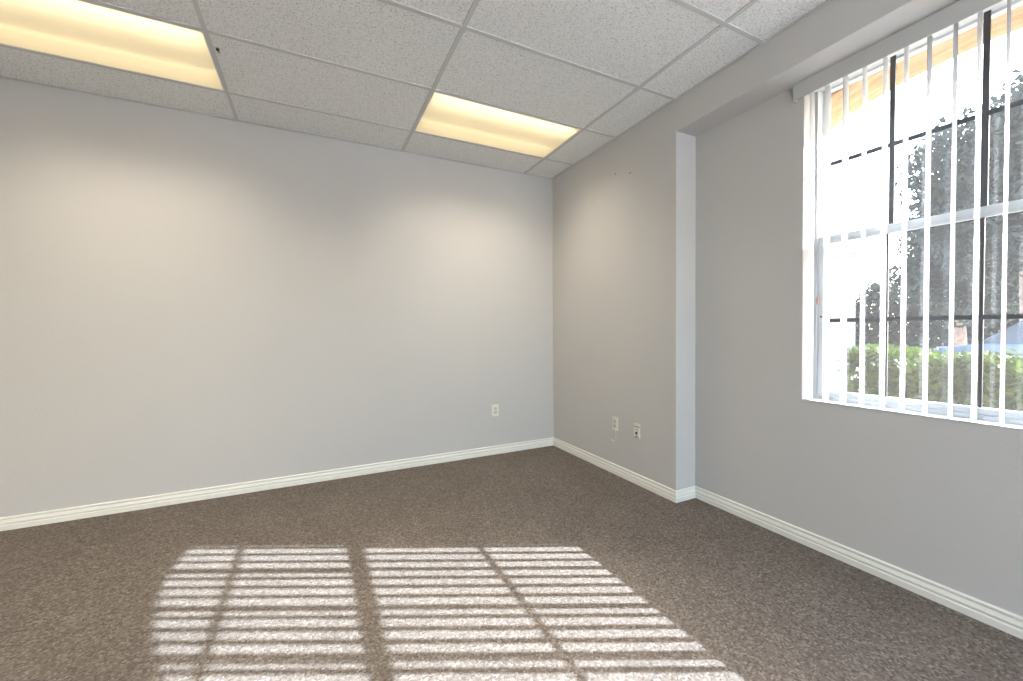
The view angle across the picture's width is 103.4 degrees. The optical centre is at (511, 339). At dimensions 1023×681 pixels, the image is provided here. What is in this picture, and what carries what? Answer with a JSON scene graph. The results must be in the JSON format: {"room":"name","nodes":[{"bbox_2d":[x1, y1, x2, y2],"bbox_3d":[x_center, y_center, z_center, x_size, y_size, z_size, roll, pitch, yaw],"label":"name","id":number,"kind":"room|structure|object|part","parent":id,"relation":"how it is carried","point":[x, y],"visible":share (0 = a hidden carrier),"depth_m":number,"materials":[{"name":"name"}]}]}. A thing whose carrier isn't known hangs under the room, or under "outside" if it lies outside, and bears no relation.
{"room":"empty office room","nodes":[
{"label":"empty office room","id":0,"kind":"room"},
{"bbox_2d":[0,78,553,517],"bbox_3d":[-1.815,-0.370,3.268,5.750,3.320,0.150,-1,1,-26],"label":"wall","id":1,"kind":"structure","parent":0,"point":[189,301],"depth_m":3.06,"materials":[{"name":"grey paint"}]},
{"bbox_2d":[0,437,552,530],"bbox_3d":[-1.879,1.131,3.172,5.200,0.082,0.014,-1,1,-26],"label":"baseboard","id":2,"kind":"structure","parent":1,"relation":"attached to","point":[113,507],"depth_m":3.08,"materials":[{"name":"white paint"}]},
{"bbox_2d":[492,404,498,415],"bbox_3d":[-0.161,0.704,4.012,0.070,0.115,0.010,-1,1,-26],"label":"power outlet","id":3,"kind":"object","parent":1,"relation":"attached to","point":[495,410],"visible":1,"depth_m":4.01,"materials":[{"name":"white plastic"}]},
{"bbox_2d":[0,0,831,178],"bbox_3d":[-0.538,-1.607,0.336,5.200,0.026,6.200,-1,1,-26],"label":"ceiling","id":4,"kind":"structure","parent":0,"point":[365,72],"depth_m":2.40,"materials":[{"name":"tile"}]},
{"bbox_2d":[0,0,224,90],"bbox_3d":[-2.296,-1.669,2.135,1.206,0.099,0.597,-1,1,-26],"label":"ceiling light","id":5,"kind":"object","parent":4,"relation":"attached to","point":[79,30],"visible":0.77,"depth_m":2.19,"materials":[{"name":"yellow plastic"}]},
{"bbox_2d":[414,92,580,157],"bbox_3d":[-0.107,-1.710,3.210,1.206,0.099,0.597,-1,1,-26],"label":"ceiling light","id":6,"kind":"object","parent":4,"relation":"attached to","point":[447,116],"visible":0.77,"depth_m":3.17,"materials":[{"name":"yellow plastic"}]},
{"bbox_2d":[0,446,1022,680],"bbox_3d":[-0.427,1.280,0.441,5.395,0.120,6.200,-1,1,-26],"label":"floor","id":7,"kind":"structure","parent":0,"point":[547,563],"depth_m":1.88,"materials":[{"name":"carpet"}]},
{"bbox_2d":[552,0,1022,616],"bbox_3d":[1.985,-0.365,1.598,0.399,3.320,6.200,-1,1,-26],"label":"wall","id":8,"kind":"structure","parent":0,"point":[680,279],"depth_m":2.55,"materials":[{"name":"grey paint"}]},
{"bbox_2d":[611,416,617,441],"bbox_3d":[0.870,0.764,3.436,0.022,0.213,0.089,-1,1,-26],"label":"wall plate","id":9,"kind":"object","parent":8,"relation":"attached to","point":[614,419],"visible":1,"depth_m":3.42,"materials":[{"name":"white plastic"}]},
{"bbox_3d":[0.880,0.715,3.430,0.007,0.115,0.070,-1,1,-26],"label":"plate","id":10,"kind":"part","parent":9,"relation":"part of","materials":[{"name":"white plastic"}]},
{"bbox_2d":[634,423,639,438],"bbox_3d":[0.989,0.722,3.198,0.017,0.115,0.066,-1,1,-26],"label":"jack plate","id":11,"kind":"object","parent":8,"relation":"attached to","point":[636,426],"visible":1,"depth_m":3.19,"materials":[{"name":"white plastic"}]},
{"bbox_2d":[553,437,1022,639],"bbox_3d":[1.900,1.135,1.582,0.209,0.082,6.200,-1,1,-26],"label":"baseboard","id":12,"kind":"structure","parent":8,"relation":"attached to","point":[1008,622],"depth_m":2.14,"materials":[{"name":"white paint"}]},
{"bbox_2d":[801,0,1022,429],"bbox_3d":[2.004,-0.538,1.771,0.209,1.778,1.230,-1,1,-26],"label":"window","id":13,"kind":"structure","parent":8,"relation":"in","point":[961,413],"depth_m":1.97,"materials":[{"name":"white plastic"}]},
{"bbox_2d":[792,0,1011,423],"bbox_3d":[1.934,-0.545,1.735,0.080,1.770,1.337,-1,1,-26],"label":"vertical blind","id":14,"kind":"object","parent":13,"relation":"attached to","point":[960,11],"visible":1,"depth_m":1.90,"materials":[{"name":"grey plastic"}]},
{"bbox_3d":[1.942,-1.397,1.726,0.044,0.047,1.222,-1,1,-26],"label":"head rail","id":15,"kind":"part","parent":14,"relation":"part of","materials":[{"name":"white plastic"}]},
{"bbox_3d":[1.959,0.349,1.765,0.094,0.005,1.230,-1,1,-26],"label":"sill","id":16,"kind":"part","parent":13,"relation":"part of","materials":[{"name":"white plastic"}]},
{"bbox_3d":[2.023,-0.124,1.788,0.033,0.896,1.178,-1,1,-26],"label":"sash","id":17,"kind":"part","parent":13,"relation":"part of","materials":[{"name":"white plastic"}]},
{"bbox_3d":[2.042,-0.972,1.782,0.017,0.860,1.178,-1,1,-26],"label":"sash","id":18,"kind":"part","parent":13,"relation":"part of","materials":[{"name":"white plastic"}]},
{"bbox_3d":[2.018,-0.548,1.778,0.022,0.043,1.170,-1,1,-26],"label":"meeting rail","id":19,"kind":"part","parent":13,"relation":"part of","materials":[{"name":"white plastic"}]},
{"bbox_2d":[831,5,1022,129],"bbox_3d":[2.256,-0.333,1.843,0.300,4.200,12.000,-1,1,-26],"label":"roof overhang","id":20,"kind":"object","parent":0,"point":[942,52],"depth_m":2.12,"materials":[{"name":"paint"}]},
{"label":"outside","id":21,"kind":"structure","parent":0,"visible":0},
{"bbox_3d":[9.427,1.139,8.737,100.000,0.300,80.000,-1,1,-26],"label":"ground","id":22,"kind":"structure","parent":21,"visible":0},
{"bbox_2d":[829,243,873,390],"bbox_3d":[5.370,-0.599,8.994,3.900,3.230,2.600,1,2,40],"label":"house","id":23,"kind":"structure","parent":22,"relation":"on","point":[853,251],"depth_m":7.19,"materials":[{"name":"white"}]},
{"bbox_2d":[837,344,1022,411],"bbox_3d":[5.213,0.638,1.466,1.029,1.166,6.749,-1,1,-26],"label":"hedge","id":24,"kind":"object","parent":22,"relation":"on","point":[937,361],"visible":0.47,"depth_m":3.61,"materials":[{"name":"green plant"}]},
{"bbox_2d":[855,282,1019,352],"bbox_3d":[19.713,-0.967,16.530,1.754,3.735,17.286,-1,1,-26],"label":"bush","id":25,"kind":"object","parent":22,"relation":"on","point":[938,335],"visible":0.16,"depth_m":18.79,"materials":[{"name":"green plant"}]},
{"bbox_2d":[889,231,1019,345],"bbox_3d":[12.916,-1.440,11.668,2.981,4.787,3.282,0,1,16],"label":"tree","id":26,"kind":"object","parent":22,"relation":"on","point":[938,284],"visible":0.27,"depth_m":11.43,"materials":[{"name":"green plant"}]},
{"bbox_2d":[895,69,1022,321],"bbox_3d":[10.274,-2.163,7.870,4.462,6.437,4.132,0,1,4],"label":"tree","id":27,"kind":"object","parent":22,"relation":"on","point":[941,145],"visible":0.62,"depth_m":7.71,"materials":[{"name":"green plant"}]},
{"bbox_2d":[929,320,1022,367],"bbox_3d":[9.618,0.306,6.048,2.060,1.460,4.468,-1,1,-26],"label":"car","id":28,"kind":"object","parent":22,"relation":"on","point":[1014,334],"visible":0.25,"depth_m":6.89,"materials":[{"name":"blue paint"}]},
{"bbox_3d":[9.467,-0.145,6.338,1.527,0.490,2.567,-1,1,-26],"label":"cabin glass","id":29,"kind":"part","parent":28,"relation":"part of","materials":[{"name":"blue"}]}
]}

